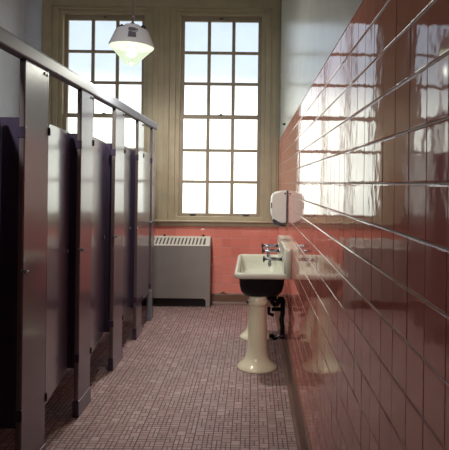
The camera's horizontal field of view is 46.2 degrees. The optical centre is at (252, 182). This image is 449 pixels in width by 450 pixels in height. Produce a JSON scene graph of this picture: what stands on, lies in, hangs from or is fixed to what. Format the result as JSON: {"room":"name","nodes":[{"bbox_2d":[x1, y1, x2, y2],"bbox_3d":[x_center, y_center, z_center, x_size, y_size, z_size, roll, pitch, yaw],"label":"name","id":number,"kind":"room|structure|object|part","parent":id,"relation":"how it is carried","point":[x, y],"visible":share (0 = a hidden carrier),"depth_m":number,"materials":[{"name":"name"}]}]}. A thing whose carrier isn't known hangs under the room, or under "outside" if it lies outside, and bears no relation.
{"room":"public restroom","nodes":[
{"label":"public restroom","id":0,"kind":"room"},
{"bbox_2d":[0,0,23,116],"bbox_3d":[-3.013,-0.548,2.570,0.200,4.100,8.740,1,0,0],"label":"wall","id":1,"kind":"structure","parent":0,"point":[11,11],"depth_m":6.29,"materials":[{"name":"paint"}]},
{"bbox_2d":[0,305,296,449],"bbox_3d":[-1.270,1.584,2.570,3.740,0.120,8.740,1,0,0],"label":"floor","id":2,"kind":"structure","parent":0,"point":[180,385],"depth_m":3.79,"materials":[{"name":"tile"}]},
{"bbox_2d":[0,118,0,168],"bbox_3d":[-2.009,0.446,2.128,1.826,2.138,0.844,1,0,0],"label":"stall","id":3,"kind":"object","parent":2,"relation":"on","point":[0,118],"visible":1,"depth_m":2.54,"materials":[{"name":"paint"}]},
{"bbox_2d":[0,58,69,449],"bbox_3d":[-2.009,0.446,2.978,1.826,2.138,0.847,1,0,0],"label":"stall","id":4,"kind":"object","parent":2,"relation":"on","point":[35,153],"visible":1,"depth_m":2.67,"materials":[{"name":"paint"}]},
{"bbox_3d":[-1.175,0.447,3.137,0.027,1.547,0.529,1,0,-7],"label":"door","id":5,"kind":"part","parent":4,"relation":"part of","materials":[{"name":"paint"}]},
{"bbox_2d":[67,89,105,417],"bbox_3d":[-2.009,0.446,3.822,1.826,2.138,0.844,1,0,0],"label":"stall","id":6,"kind":"object","parent":2,"relation":"on","point":[87,152],"visible":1,"depth_m":3.51,"materials":[{"name":"paint"}]},
{"bbox_3d":[-1.178,0.447,3.957,0.027,1.547,0.575,1,0,-7],"label":"door","id":7,"kind":"part","parent":6,"relation":"part of","materials":[{"name":"paint"}]},
{"bbox_2d":[103,108,131,370],"bbox_3d":[-2.009,0.446,4.669,1.826,2.138,0.853,1,0,0],"label":"stall","id":8,"kind":"object","parent":2,"relation":"on","point":[118,166],"visible":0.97,"depth_m":4.34,"materials":[{"name":"paint"}]},
{"bbox_3d":[-1.171,0.447,4.832,0.027,1.547,0.527,1,0,-6],"label":"door","id":9,"kind":"part","parent":8,"relation":"part of","materials":[{"name":"paint"}]},
{"bbox_2d":[130,120,154,339],"bbox_3d":[-2.009,0.446,5.541,1.826,2.138,0.898,1,0,0],"label":"stall","id":10,"kind":"object","parent":2,"relation":"on","point":[143,163],"visible":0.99,"depth_m":5.30,"materials":[{"name":"paint"}]},
{"bbox_2d":[0,26,156,129],"bbox_3d":[-1.127,-0.649,3.863,0.062,0.078,4.326,1,0,0],"label":"rail","id":11,"kind":"object","parent":10,"relation":"on","point":[10,43],"visible":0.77,"depth_m":3.04,"materials":[{"name":"silver metal"}]},
{"bbox_3d":[-1.148,0.447,5.588,0.027,1.547,0.444,1,0,-1],"label":"door","id":12,"kind":"part","parent":10,"relation":"part of","materials":[{"name":"paint"}]},
{"bbox_2d":[142,234,210,307],"bbox_3d":[-1.034,1.085,6.543,1.010,0.884,0.166,1,0,0],"label":"radiator cover","id":13,"kind":"object","parent":2,"relation":"on","point":[182,264],"visible":0.73,"depth_m":6.46,"materials":[{"name":"metal"}]},
{"bbox_2d":[154,236,210,245],"bbox_3d":[-1.029,0.722,6.549,1.010,0.108,0.154,1,0,0],"label":"grille","id":14,"kind":"object","parent":13,"relation":"attached to","point":[158,240],"depth_m":6.54,"materials":[{"name":"metal"}]},
{"bbox_3d":[-0.536,1.104,6.544,0.014,0.858,0.142,1,0,0],"label":"panel","id":15,"kind":"part","parent":13,"relation":"part of","materials":[{"name":"paint"}]},
{"bbox_2d":[234,235,291,373],"bbox_3d":[0.075,1.037,4.825,0.465,1.008,1.190,1,0,0],"label":"sink","id":16,"kind":"object","parent":2,"relation":"on","point":[261,277],"visible":1,"depth_m":4.34,"materials":[{"name":"ceramic"}]},
{"bbox_2d":[234,254,285,278],"bbox_3d":[0.073,0.817,4.825,0.455,0.169,1.170,1,0,0],"label":"basin","id":17,"kind":"object","parent":16,"relation":"in","point":[248,266],"depth_m":5.28,"materials":[{"name":"ceramic"}]},
{"bbox_2d":[261,243,278,248],"bbox_3d":[0.170,0.642,5.230,0.175,0.089,0.066,1,0,0],"label":"faucet","id":18,"kind":"object","parent":16,"relation":"on","point":[267,246],"depth_m":5.22,"materials":[{"name":"grey metal"}]},
{"bbox_2d":[262,248,279,256],"bbox_3d":[0.170,0.658,4.960,0.175,0.089,0.066,1,0,0],"label":"faucet","id":19,"kind":"object","parent":16,"relation":"on","point":[267,250],"depth_m":4.95,"materials":[{"name":"grey metal"}]},
{"bbox_2d":[263,256,282,266],"bbox_3d":[0.170,0.672,4.510,0.175,0.089,0.066,1,0,0],"label":"faucet","id":20,"kind":"object","parent":16,"relation":"on","point":[269,259],"depth_m":4.50,"materials":[{"name":"grey metal"}]},
{"bbox_2d":[277,235,291,278],"bbox_3d":[0.282,0.656,4.825,0.059,0.240,1.170,1,0,0],"label":"backsplash","id":21,"kind":"structure","parent":16,"relation":"attached to","point":[285,250],"depth_m":4.27,"materials":[{"name":"ceramic"}]},
{"bbox_2d":[24,0,280,184],"bbox_3d":[-1.143,-0.524,6.790,3.540,4.100,0.300,1,0,0],"label":"wall","id":22,"kind":"structure","parent":0,"point":[32,8],"depth_m":6.64,"materials":[{"name":"paint"}]},
{"bbox_2d":[51,6,153,152],"bbox_3d":[-1.911,-0.888,6.775,1.284,2.692,0.270,1,0,0],"label":"window","id":23,"kind":"structure","parent":22,"relation":"in","point":[62,16],"depth_m":6.67,"materials":[{"name":"brown wood"}]},
{"bbox_3d":[-1.919,-0.236,6.721,1.036,1.284,0.038,1,0,0],"label":"sash","id":24,"kind":"part","parent":23,"relation":"part of","materials":[{"name":"glass"}]},
{"bbox_3d":[-1.903,-1.511,6.764,1.036,1.302,0.038,1,0,0],"label":"sash","id":25,"kind":"part","parent":23,"relation":"part of","materials":[{"name":"glass"}]},
{"bbox_2d":[42,0,280,220],"bbox_3d":[-1.181,-1.002,6.636,3.024,2.945,0.107,1,0,0],"label":"window frame","id":26,"kind":"structure","parent":22,"relation":"attached to","point":[162,8],"depth_m":6.62,"materials":[{"name":"brown wood"}]},
{"bbox_2d":[154,226,277,293],"bbox_3d":[-1.313,1.029,6.635,3.240,0.989,0.012,1,0,0],"label":"wall tile","id":27,"kind":"structure","parent":22,"relation":"attached to","point":[227,243],"depth_m":6.63,"materials":[{"name":"tile"}]},
{"bbox_2d":[154,220,277,226],"bbox_3d":[-1.199,0.502,6.659,3.024,0.075,0.162,1,0,0],"label":"sill","id":28,"kind":"structure","parent":22,"relation":"attached to","point":[213,223],"depth_m":6.61,"materials":[{"name":"brown wood"}]},
{"bbox_2d":[168,7,271,220],"bbox_3d":[-0.416,-0.869,6.775,1.284,2.692,0.270,1,0,0],"label":"window","id":29,"kind":"structure","parent":22,"relation":"in","point":[179,15],"depth_m":6.68,"materials":[{"name":"brown wood"}]},
{"bbox_3d":[-0.424,-0.217,6.721,1.036,1.284,0.038,1,0,0],"label":"sash","id":30,"kind":"part","parent":29,"relation":"part of","materials":[{"name":"glass"}]},
{"bbox_3d":[-0.408,-1.492,6.764,1.036,1.302,0.038,1,0,0],"label":"sash","id":31,"kind":"part","parent":29,"relation":"part of","materials":[{"name":"glass"}]},
{"bbox_2d":[210,292,275,305],"bbox_3d":[-1.319,1.441,6.614,3.238,0.165,0.048,1,0,0],"label":"baseboard","id":32,"kind":"structure","parent":22,"relation":"attached to","point":[223,298],"depth_m":6.62,"materials":[{"name":"brown wood"}]},
{"bbox_2d":[142,298,205,305],"bbox_3d":[-1.034,1.149,6.550,0.980,0.733,0.120,1,0,0],"label":"toe kick","id":33,"kind":"object","parent":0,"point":[156,301],"depth_m":6.49,"materials":[{"name":"black"}]},
{"bbox_2d":[279,0,361,138],"bbox_3d":[0.480,-0.504,2.670,0.293,4.100,8.540,1,0,0],"label":"wall","id":34,"kind":"structure","parent":0,"point":[310,29],"depth_m":3.42,"materials":[{"name":"paint"}]},
{"bbox_2d":[274,297,309,449],"bbox_3d":[0.281,1.481,2.520,0.049,0.125,8.240,1,0,0],"label":"baseboard","id":35,"kind":"structure","parent":34,"relation":"attached to","point":[302,443],"depth_m":3.65,"materials":[{"name":"brown wood"}]},
{"bbox_2d":[277,0,448,449],"bbox_3d":[0.318,0.496,2.520,0.008,2.095,8.240,1,0,0],"label":"wall tile","id":36,"kind":"structure","parent":34,"relation":"attached to","point":[364,154],"depth_m":1.38,"materials":[{"name":"tile"}]},
{"bbox_2d":[270,190,287,226],"bbox_3d":[0.241,0.236,4.949,0.153,0.341,0.247,1,0,0],"label":"dispenser","id":37,"kind":"object","parent":36,"relation":"attached to","point":[279,199],"visible":1,"depth_m":4.83,"materials":[{"name":"white plastic"}]},
{"bbox_3d":[0.244,0.370,4.935,0.127,0.075,0.170,1,0,0],"label":"push lever","id":38,"kind":"part","parent":37,"relation":"part of","materials":[{"name":"grey plastic"}]},
{"bbox_3d":[0.313,0.220,4.950,0.009,0.306,0.246,1,0,0],"label":"plate","id":39,"kind":"part","parent":37,"relation":"part of","materials":[{"name":"grey plastic"}]},
{"bbox_3d":[-1.217,-2.650,2.570,3.740,0.150,8.740,1,0,0],"label":"ceiling","id":40,"kind":"structure","parent":0,"visible":0},
{"bbox_2d":[109,0,153,65],"bbox_3d":[-0.870,-1.723,3.900,0.330,1.688,0.330,3,0,0],"label":"pendant lamp","id":41,"kind":"object","parent":40,"relation":"hanging from","point":[131,42],"visible":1,"depth_m":3.80,"materials":[{"name":"white glass"}]},
{"bbox_3d":[-0.865,-1.847,3.900,0.042,1.357,0.042,3,0,0],"label":"stem","id":42,"kind":"part","parent":41,"relation":"part of","materials":[{"name":"silver metal"}]}
]}

